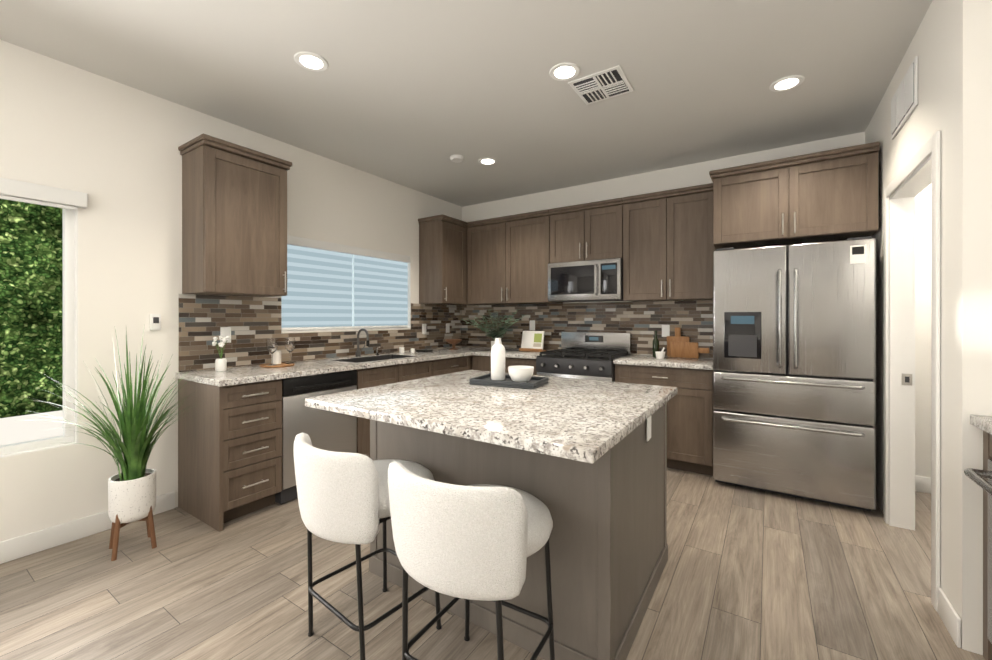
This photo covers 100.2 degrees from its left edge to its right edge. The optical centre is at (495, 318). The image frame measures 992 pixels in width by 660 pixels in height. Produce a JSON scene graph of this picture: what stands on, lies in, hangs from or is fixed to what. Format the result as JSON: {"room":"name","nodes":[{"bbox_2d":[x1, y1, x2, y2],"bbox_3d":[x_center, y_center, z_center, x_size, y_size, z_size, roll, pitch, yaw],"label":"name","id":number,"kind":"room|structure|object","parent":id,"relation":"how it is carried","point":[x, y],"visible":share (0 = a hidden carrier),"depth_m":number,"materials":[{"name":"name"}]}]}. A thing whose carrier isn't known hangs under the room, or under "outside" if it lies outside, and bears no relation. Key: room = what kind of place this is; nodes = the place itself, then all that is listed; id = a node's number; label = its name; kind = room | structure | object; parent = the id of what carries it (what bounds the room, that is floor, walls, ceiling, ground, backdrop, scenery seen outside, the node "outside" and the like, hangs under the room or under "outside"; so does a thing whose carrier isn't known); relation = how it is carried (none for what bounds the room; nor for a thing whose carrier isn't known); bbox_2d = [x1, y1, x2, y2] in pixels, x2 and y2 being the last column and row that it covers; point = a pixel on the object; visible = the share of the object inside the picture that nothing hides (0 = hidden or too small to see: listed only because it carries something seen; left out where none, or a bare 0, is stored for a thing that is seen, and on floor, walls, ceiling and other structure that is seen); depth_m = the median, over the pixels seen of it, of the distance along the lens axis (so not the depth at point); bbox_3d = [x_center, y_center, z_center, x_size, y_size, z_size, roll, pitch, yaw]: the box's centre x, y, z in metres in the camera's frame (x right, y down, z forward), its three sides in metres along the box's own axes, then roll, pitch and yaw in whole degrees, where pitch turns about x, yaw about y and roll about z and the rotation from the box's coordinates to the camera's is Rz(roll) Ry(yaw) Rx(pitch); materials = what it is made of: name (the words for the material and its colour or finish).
{"room":"kitchen","nodes":[
{"label":"kitchen","id":0,"kind":"room"},
{"bbox_2d":[0,40,461,541],"bbox_3d":[-2.296,-0.090,2.756,0.150,2.740,6.800,0,0,33],"label":"wall","id":1,"kind":"structure","parent":0,"point":[109,147],"depth_m":2.57,"materials":[{"name":"white paint"}]},
{"bbox_2d":[0,207,77,457],"bbox_3d":[-2.837,0.006,1.933,0.143,1.450,1.250,0,0,33],"label":"window","id":2,"kind":"structure","parent":1,"relation":"in","point":[69,437],"depth_m":2.42,"materials":[{"name":"white plastic"}]},
{"bbox_2d":[0,177,87,209],"bbox_3d":[-2.756,-0.677,1.873,0.048,0.105,1.320,0,0,33],"label":"window valance","id":3,"kind":"object","parent":1,"relation":"attached to","point":[22,191],"visible":1,"depth_m":2.26,"materials":[{"name":"white plastic"}]},
{"bbox_2d":[0,491,174,563],"bbox_3d":[-3.082,1.224,1.412,0.012,0.115,3.323,0,0,33],"label":"baseboard","id":4,"kind":"structure","parent":1,"relation":"attached to","point":[32,543],"depth_m":2.35,"materials":[{"name":"white"}]},
{"bbox_2d":[150,314,160,329],"bbox_3d":[-2.224,0.023,2.708,0.020,0.105,0.056,0,0,33],"label":"thermostat","id":5,"kind":"object","parent":1,"relation":"attached to","point":[155,321],"visible":1,"depth_m":2.70,"materials":[{"name":"white plastic"}]},
{"bbox_2d":[178,133,291,296],"bbox_3d":[-1.838,-0.670,2.960,0.383,1.000,0.593,0,0,33],"label":"upper cabinet","id":6,"kind":"object","parent":1,"relation":"attached to","point":[234,219],"visible":1,"depth_m":2.81,"materials":[{"name":"brown wood"}]},
{"bbox_2d":[179,294,462,371],"bbox_3d":[-1.301,0.097,4.123,0.006,0.533,3.118,0,0,33],"label":"tile backsplash","id":7,"kind":"structure","parent":1,"relation":"attached to","point":[254,323],"depth_m":3.30,"materials":[{"name":"tile"}]},
{"bbox_2d":[220,327,230,342],"bbox_3d":[-1.992,0.120,3.059,0.006,0.116,0.072,0,0,33],"label":"electrical outlet plate","id":8,"kind":"object","parent":7,"relation":"attached to","point":[225,331],"depth_m":3.06,"materials":[{"name":"white plastic"}]},
{"bbox_2d":[422,324,425,333],"bbox_3d":[-0.832,0.119,4.822,0.006,0.116,0.072,0,0,33],"label":"electrical outlet plate","id":9,"kind":"object","parent":7,"relation":"attached to","point":[423,325],"depth_m":4.81,"materials":[{"name":"white plastic"}]},
{"bbox_2d":[446,323,449,332],"bbox_3d":[-0.601,0.118,5.173,0.006,0.116,0.072,0,0,33],"label":"electrical outlet plate","id":10,"kind":"object","parent":7,"relation":"attached to","point":[447,324],"depth_m":5.18,"materials":[{"name":"white plastic"}]},
{"bbox_2d":[281,235,409,331],"bbox_3d":[-1.427,-0.296,4.075,0.143,0.810,1.480,0,0,33],"label":"window","id":11,"kind":"structure","parent":1,"relation":"in","point":[360,328],"depth_m":4.20,"materials":[{"name":"white plastic"}]},
{"bbox_2d":[281,236,409,329],"bbox_3d":[-1.398,-0.300,4.056,0.071,0.795,1.474,0,0,33],"label":"window shade","id":12,"kind":"object","parent":11,"relation":"attached to","point":[333,286],"visible":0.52,"depth_m":3.95,"materials":[{"name":"blue fabric"}]},
{"bbox_2d":[363,358,390,365],"bbox_3d":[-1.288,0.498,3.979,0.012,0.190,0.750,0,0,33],"label":"countertop","id":13,"kind":"structure","parent":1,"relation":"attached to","point":[370,361],"depth_m":3.62,"materials":[{"name":"beige stone"}]},
{"bbox_2d":[418,214,472,304],"bbox_3d":[-0.511,-0.656,4.977,0.383,0.970,0.822,0,0,33],"label":"upper cabinet","id":14,"kind":"object","parent":1,"relation":"attached to","point":[442,259],"visible":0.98,"depth_m":4.70,"materials":[{"name":"brown wood"}]},
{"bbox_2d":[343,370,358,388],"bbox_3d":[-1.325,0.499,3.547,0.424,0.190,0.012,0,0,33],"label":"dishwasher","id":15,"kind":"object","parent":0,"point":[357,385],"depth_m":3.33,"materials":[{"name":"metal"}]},
{"bbox_2d":[359,358,418,388],"bbox_3d":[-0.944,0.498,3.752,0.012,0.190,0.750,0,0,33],"label":"base cabinet","id":16,"kind":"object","parent":0,"relation":"attached to","point":[386,372],"depth_m":3.59,"materials":[{"name":"brown wood"}]},
{"bbox_2d":[0,0,932,206],"bbox_3d":[-0.020,-1.509,1.257,5.600,0.100,6.800,0,0,33],"label":"ceiling","id":17,"kind":"structure","parent":0,"point":[414,94],"depth_m":2.45,"materials":[{"name":"white paint"}]},
{"bbox_2d":[294,51,327,71],"bbox_3d":[-1.047,-1.455,2.352,0.179,0.006,0.179,0,0,-12],"label":"recessed light","id":18,"kind":"object","parent":17,"relation":"in","point":[310,61],"depth_m":2.34,"materials":[{"name":"white plastic"}]},
{"bbox_2d":[450,155,463,162],"bbox_3d":[-0.354,-1.444,3.752,0.124,0.030,0.124,0,0,33],"label":"smoke detector","id":19,"kind":"object","parent":17,"relation":"attached to","point":[456,158],"visible":1,"depth_m":3.72,"materials":[{"name":"white plastic"}]},
{"bbox_2d":[478,157,496,164],"bbox_3d":[-0.077,-1.456,3.845,0.179,0.006,0.179,0,0,-12],"label":"recessed light","id":20,"kind":"object","parent":17,"relation":"in","point":[487,160],"depth_m":3.84,"materials":[{"name":"white plastic"}]},
{"bbox_2d":[549,62,579,80],"bbox_3d":[0.406,-1.455,2.450,0.179,0.006,0.179,0,0,-12],"label":"recessed light","id":21,"kind":"object","parent":17,"relation":"in","point":[564,71],"depth_m":2.44,"materials":[{"name":"white plastic"}]},
{"bbox_2d":[568,65,633,104],"bbox_3d":[0.662,-1.453,2.604,0.320,0.012,0.320,0,0,33],"label":"ceiling vent","id":22,"kind":"object","parent":17,"relation":"in","point":[602,85],"visible":1,"depth_m":2.58,"materials":[{"name":"white plastic"}]},
{"bbox_2d":[769,75,804,91],"bbox_3d":[1.803,-1.455,2.572,0.179,0.006,0.179,0,0,-12],"label":"recessed light","id":23,"kind":"object","parent":17,"relation":"in","point":[789,82],"depth_m":2.56,"materials":[{"name":"white plastic"}]},
{"bbox_2d":[0,468,984,659],"bbox_3d":[-0.020,1.331,1.260,5.600,0.100,6.800,0,0,33],"label":"floor","id":24,"kind":"structure","parent":0,"point":[751,574],"depth_m":1.93,"materials":[{"name":"brown wood"}]},
{"bbox_2d":[109,506,156,560],"bbox_3d":[-2.029,1.161,2.318,0.189,0.243,0.189,0,0,44],"label":"plant stand","id":25,"kind":"object","parent":24,"relation":"on","point":[115,532],"visible":0.56,"depth_m":2.31,"materials":[{"name":"brown wood"}]},
{"bbox_2d":[108,468,155,522],"bbox_3d":[-2.029,0.991,2.318,0.204,0.235,0.204,0,0,33],"label":"plant pot","id":26,"kind":"object","parent":25,"relation":"in","point":[129,501],"visible":0.79,"depth_m":2.24,"materials":[{"name":"white ceramic"}]},
{"bbox_2d":[24,330,193,480],"bbox_3d":[-2.003,0.463,2.224,0.853,0.865,0.715,0,0,33],"label":"floor plant","id":27,"kind":"object","parent":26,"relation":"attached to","point":[135,446],"visible":0.96,"depth_m":2.27,"materials":[{"name":"green plant"}]},
{"bbox_2d":[177,378,285,531],"bbox_3d":[-1.804,0.842,2.817,0.600,0.876,0.389,0,0,33],"label":"base cabinet","id":28,"kind":"object","parent":24,"relation":"on","point":[230,446],"depth_m":2.64,"materials":[{"name":"brown wood"}]},
{"bbox_2d":[175,359,366,385],"bbox_3d":[-1.606,0.385,3.087,0.633,0.038,1.090,0,0,33],"label":"countertop","id":29,"kind":"structure","parent":28,"relation":"on","point":[235,376],"depth_m":2.82,"materials":[{"name":"beige stone"}]},
{"bbox_2d":[212,335,230,370],"bbox_3d":[-1.904,0.241,2.879,0.130,0.248,0.089,0,0,33],"label":"vase","id":30,"kind":"object","parent":29,"relation":"on","point":[221,364],"visible":1,"depth_m":2.87,"materials":[{"name":"white ceramic"}]},
{"bbox_2d":[259,363,294,367],"bbox_3d":[-1.682,0.358,3.190,0.240,0.014,0.240,0,0,33],"label":"cutting board","id":31,"kind":"object","parent":29,"relation":"on","point":[275,366],"visible":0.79,"depth_m":3.10,"materials":[{"name":"brown wood"}]},
{"bbox_2d":[266,338,277,365],"bbox_3d":[-1.680,0.249,3.111,0.077,0.200,0.077,0,0,24],"label":"glass","id":32,"kind":"object","parent":31,"relation":"on","point":[271,344],"depth_m":3.09,"materials":[{"name":"clear glass"}]},
{"bbox_2d":[273,351,280,363],"bbox_3d":[-1.696,0.299,3.205,0.064,0.100,0.064,0,0,33],"label":"candle","id":33,"kind":"object","parent":31,"relation":"on","point":[276,357],"visible":0.77,"depth_m":3.18,"materials":[{"name":"white wax"}]},
{"bbox_2d":[284,338,295,363],"bbox_3d":[-1.603,0.249,3.228,0.077,0.200,0.077,0,0,24],"label":"glass","id":34,"kind":"object","parent":31,"relation":"on","point":[289,342],"depth_m":3.20,"materials":[{"name":"clear glass"}]},
{"bbox_2d":[275,370,356,503],"bbox_3d":[-1.501,0.839,3.215,0.552,0.858,0.602,0,0,33],"label":"dishwasher","id":35,"kind":"object","parent":28,"relation":"in","point":[329,431],"visible":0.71,"depth_m":3.00,"materials":[{"name":"grey metal"}]},
{"bbox_2d":[294,433,441,659],"bbox_3d":[-0.521,0.869,1.682,0.501,0.826,0.538,0,0,33],"label":"bar stool","id":36,"kind":"object","parent":24,"relation":"on","point":[343,497],"visible":0.85,"depth_m":1.43,"materials":[{"name":"white fabric"}]},
{"bbox_2d":[357,378,419,457],"bbox_3d":[-1.103,0.942,3.884,0.598,0.674,0.945,0,0,33],"label":"base cabinet","id":37,"kind":"object","parent":24,"relation":"on","point":[363,424],"depth_m":3.38,"materials":[{"name":"brown wood"}]},
{"bbox_2d":[356,329,369,356],"bbox_3d":[-1.249,0.229,3.956,0.179,0.270,0.104,0,0,33],"label":"faucet","id":38,"kind":"object","parent":37,"relation":"on","point":[358,352],"visible":1,"depth_m":3.95,"materials":[{"name":"silver metal"}]},
{"bbox_2d":[383,354,470,377],"bbox_3d":[-0.722,0.841,4.462,0.598,0.876,0.680,0,0,33],"label":"base cabinet","id":39,"kind":"object","parent":24,"relation":"on","point":[445,365],"depth_m":4.19,"materials":[{"name":"brown wood"}]},
{"bbox_2d":[391,346,490,361],"bbox_3d":[-0.538,0.384,4.711,0.633,0.038,1.298,0,0,33],"label":"countertop","id":40,"kind":"structure","parent":39,"relation":"on","point":[462,352],"depth_m":4.34,"materials":[{"name":"beige stone"}]},
{"bbox_2d":[399,347,403,352],"bbox_3d":[-0.996,0.334,4.379,0.056,0.060,0.055,0,0,33],"label":"cup","id":41,"kind":"object","parent":40,"relation":"on","point":[401,349],"depth_m":4.36,"materials":[{"name":"white ceramic"}]},
{"bbox_2d":[416,349,432,351],"bbox_3d":[-0.786,0.354,4.552,0.140,0.020,0.120,0,0,33],"label":"plate","id":42,"kind":"object","parent":40,"relation":"on","point":[423,350],"visible":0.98,"depth_m":4.51,"materials":[{"name":"black metal"}]},
{"bbox_2d":[445,339,461,349],"bbox_3d":[-0.497,0.303,4.864,0.200,0.120,0.200,0,0,33],"label":"bowl","id":43,"kind":"object","parent":40,"relation":"on","point":[453,342],"visible":1,"depth_m":4.82,"materials":[{"name":"brown wood"}]},
{"bbox_2d":[388,461,554,659],"bbox_3d":[-0.055,0.869,1.381,0.499,0.826,0.537,0,0,33],"label":"bar stool","id":44,"kind":"object","parent":24,"relation":"on","point":[482,542],"visible":1,"depth_m":1.14,"materials":[{"name":"white fabric"}]},
{"bbox_2d":[471,349,546,374],"bbox_3d":[0.228,0.822,4.603,0.838,0.914,0.634,0,0,33],"label":"base cabinet","id":45,"kind":"object","parent":24,"relation":"on","point":[481,360],"visible":0.15,"depth_m":4.39,"materials":[{"name":"brown wood"}]},
{"bbox_2d":[519,331,545,351],"bbox_3d":[0.408,0.251,4.619,0.280,0.226,0.115,0,0,29],"label":"cookbook","id":46,"kind":"object","parent":45,"relation":"on","point":[532,341],"visible":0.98,"depth_m":4.60,"materials":[{"name":"white paper"}]},
{"bbox_2d":[369,406,667,659],"bbox_3d":[0.088,0.843,2.080,1.246,0.876,1.150,0,0,33],"label":"kitchen island","id":47,"kind":"object","parent":24,"relation":"on","point":[608,545],"depth_m":1.60,"materials":[{"name":"brown wood"}]},
{"bbox_2d":[305,370,676,465],"bbox_3d":[0.044,0.386,2.066,1.380,0.038,1.280,0,0,33],"label":"island countertop","id":48,"kind":"structure","parent":47,"relation":"on","point":[571,419],"depth_m":1.69,"materials":[{"name":"beige stone"}]},
{"bbox_2d":[469,373,548,388],"bbox_3d":[0.076,0.349,2.333,0.380,0.032,0.250,0,0,25],"label":"tray","id":49,"kind":"object","parent":48,"relation":"on","point":[533,382],"visible":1,"depth_m":2.25,"materials":[{"name":"grey stone"}]},
{"bbox_2d":[491,338,504,380],"bbox_3d":[0.012,0.232,2.385,0.084,0.240,0.084,0,0,33],"label":"vase","id":50,"kind":"object","parent":49,"relation":"on","point":[498,360],"visible":0.98,"depth_m":2.35,"materials":[{"name":"white ceramic"}]},
{"bbox_2d":[461,309,524,340],"bbox_3d":[0.003,0.081,4.617,0.843,0.388,0.383,0,0,33],"label":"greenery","id":51,"kind":"object","parent":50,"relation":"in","point":[498,334],"visible":0.96,"depth_m":4.62,"materials":[{"name":"green plant"}]},
{"bbox_2d":[508,366,533,381],"bbox_3d":[0.138,0.309,2.287,0.144,0.085,0.144,0,0,33],"label":"bowl","id":52,"kind":"object","parent":49,"relation":"on","point":[520,373],"visible":0.88,"depth_m":2.24,"materials":[{"name":"white ceramic"}]},
{"bbox_2d":[536,332,631,381],"bbox_3d":[0.869,0.712,4.121,0.752,1.135,0.701,0,0,33],"label":"gas range","id":53,"kind":"object","parent":24,"relation":"on","point":[587,355],"visible":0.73,"depth_m":4.02,"materials":[{"name":"grey metal"}]},
{"bbox_2d":[613,355,713,475],"bbox_3d":[1.546,0.823,3.736,0.790,0.914,0.634,0,0,33],"label":"base cabinet","id":54,"kind":"object","parent":24,"relation":"on","point":[690,409],"visible":0.6,"depth_m":3.42,"materials":[{"name":"brown wood"}]},
{"bbox_2d":[653,331,658,357],"bbox_3d":[1.506,0.239,3.906,0.060,0.250,0.059,0,0,33],"label":"bottle","id":55,"kind":"object","parent":54,"relation":"on","point":[655,344],"visible":0.9,"depth_m":3.88,"materials":[{"name":"green glass"}]},
{"bbox_2d":[655,347,664,358],"bbox_3d":[1.501,0.313,3.789,0.086,0.103,0.086,0,0,33],"label":"mortar","id":56,"kind":"object","parent":54,"relation":"on","point":[660,355],"visible":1,"depth_m":3.76,"materials":[{"name":"white ceramic"}]},
{"bbox_2d":[667,327,689,356],"bbox_3d":[1.724,0.225,3.928,0.200,0.282,0.060,0,0,33],"label":"cutting board","id":57,"kind":"object","parent":54,"relation":"on","point":[677,337],"visible":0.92,"depth_m":3.92,"materials":[{"name":"brown wood"}]},
{"bbox_2d":[670,342,709,357],"bbox_3d":[1.793,0.292,3.842,0.330,0.148,0.039,0,0,33],"label":"cutting board","id":58,"kind":"object","parent":54,"relation":"on","point":[686,349],"visible":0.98,"depth_m":3.85,"materials":[{"name":"brown wood"}]},
{"bbox_2d":[713,236,875,510],"bbox_3d":[2.224,0.372,3.182,0.935,1.815,0.761,0,0,33],"label":"refrigerator","id":59,"kind":"object","parent":24,"relation":"on","point":[794,368],"visible":1,"depth_m":2.88,"materials":[{"name":"grey metal"}]},
{"bbox_2d":[970,414,991,659],"bbox_3d":[1.642,0.825,0.748,0.634,0.914,1.610,0,0,33],"label":"base cabinet","id":60,"kind":"object","parent":24,"relation":"on","point":[983,423],"visible":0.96,"depth_m":1.56,"materials":[{"name":"brown wood"}]},
{"bbox_2d":[964,434,991,643],"bbox_3d":[1.831,0.846,1.075,0.677,0.872,0.755,0,0,33],"label":"oven","id":61,"kind":"object","parent":60,"relation":"in","point":[976,476],"visible":0.98,"depth_m":1.51,"materials":[{"name":"grey metal"}]},
{"bbox_2d":[462,132,931,477],"bbox_3d":[1.808,-0.091,4.036,5.600,2.740,0.150,0,0,33],"label":"wall","id":62,"kind":"structure","parent":0,"point":[690,175],"depth_m":3.54,"materials":[{"name":"white paint"}]},
{"bbox_2d":[467,209,562,304],"bbox_3d":[0.194,-0.656,4.774,1.083,0.970,0.383,0,0,33],"label":"upper cabinet","id":63,"kind":"object","parent":62,"relation":"attached to","point":[508,259],"visible":0.9,"depth_m":4.62,"materials":[{"name":"brown wood"}]},
{"bbox_2d":[549,198,622,263],"bbox_3d":[0.966,-0.858,4.266,0.760,0.565,0.383,0,0,33],"label":"upper cabinet","id":64,"kind":"object","parent":62,"relation":"attached to","point":[587,231],"visible":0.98,"depth_m":4.12,"materials":[{"name":"brown wood"}]},
{"bbox_2d":[548,258,622,301],"bbox_3d":[0.947,-0.374,4.239,0.754,0.390,0.450,0,0,33],"label":"microwave","id":65,"kind":"object","parent":64,"relation":"attached to","point":[591,281],"visible":0.98,"depth_m":4.07,"materials":[{"name":"grey metal"}]},
{"bbox_2d":[463,300,712,357],"bbox_3d":[0.812,0.096,4.596,2.958,0.533,0.006,0,0,33],"label":"tile backsplash","id":66,"kind":"structure","parent":62,"relation":"attached to","point":[694,318],"depth_m":4.39,"materials":[{"name":"tile"}]},
{"bbox_2d":[530,320,534,329],"bbox_3d":[0.423,0.079,4.843,0.072,0.116,0.005,0,0,33],"label":"electrical outlet plate","id":67,"kind":"object","parent":66,"relation":"attached to","point":[532,322],"depth_m":4.84,"materials":[{"name":"white plastic"}]},
{"bbox_2d":[662,325,669,336],"bbox_3d":[1.651,0.119,4.036,0.072,0.116,0.005,0,0,33],"label":"electrical outlet plate","id":68,"kind":"object","parent":66,"relation":"attached to","point":[665,328],"depth_m":4.03,"materials":[{"name":"white plastic"}]},
{"bbox_2d":[622,183,715,301],"bbox_3d":[1.612,-0.656,3.841,0.783,0.970,0.383,0,0,33],"label":"upper cabinet","id":69,"kind":"object","parent":62,"relation":"attached to","point":[669,248],"visible":0.94,"depth_m":3.70,"materials":[{"name":"brown wood"}]},
{"bbox_2d":[709,142,879,248],"bbox_3d":[2.266,-0.873,3.249,0.999,0.575,0.653,0,0,33],"label":"upper cabinet","id":70,"kind":"object","parent":62,"relation":"attached to","point":[827,196],"visible":1,"depth_m":2.97,"materials":[{"name":"brown wood"}]},
{"bbox_2d":[915,475,930,493],"bbox_3d":[3.464,1.223,2.846,1.185,0.115,0.016,0,0,33],"label":"baseboard","id":71,"kind":"structure","parent":62,"relation":"attached to","point":[922,484],"depth_m":3.05,"materials":[{"name":"white"}]},
{"bbox_2d":[865,0,991,654],"bbox_3d":[2.391,-0.089,2.393,0.110,2.740,1.955,0,0,33],"label":"wall","id":72,"kind":"structure","parent":0,"point":[950,46],"depth_m":1.62,"materials":[{"name":"white paint"}]},
{"bbox_2d":[891,56,917,139],"bbox_3d":[2.244,-1.197,2.288,0.017,0.245,0.490,0,0,33],"label":"air vent","id":73,"kind":"object","parent":72,"relation":"in","point":[904,101],"visible":0.98,"depth_m":2.23,"materials":[{"name":"white plastic"}]},
{"bbox_2d":[902,374,911,385],"bbox_3d":[2.499,0.370,2.522,0.046,0.070,0.004,0,0,33],"label":"strike plate","id":74,"kind":"object","parent":72,"relation":"attached to","point":[906,379],"visible":1,"depth_m":2.52,"materials":[{"name":"silver metal"}]},
{"bbox_2d":[883,131,940,611],"bbox_3d":[2.250,0.231,2.192,0.128,2.100,0.995,0,0,33],"label":"door frame","id":75,"kind":"structure","parent":72,"relation":"attached to","point":[899,354],"depth_m":2.52,"materials":[{"name":"white"}]},
{"label":"outside","id":76,"kind":"structure","parent":0,"visible":0},
{"bbox_2d":[0,410,62,445],"bbox_3d":[-4.801,1.382,3.508,4.840,0.195,11.000,0,0,33],"label":"ground","id":77,"kind":"structure","parent":76,"point":[18,429],"depth_m":4.95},
{"bbox_2d":[0,199,62,417],"bbox_3d":[-6.907,-1.071,4.891,0.200,5.300,11.000,0,0,33],"label":"hedge","id":78,"kind":"object","parent":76,"point":[31,296],"depth_m":5.62,"materials":[{"name":"green plant"}]}
]}

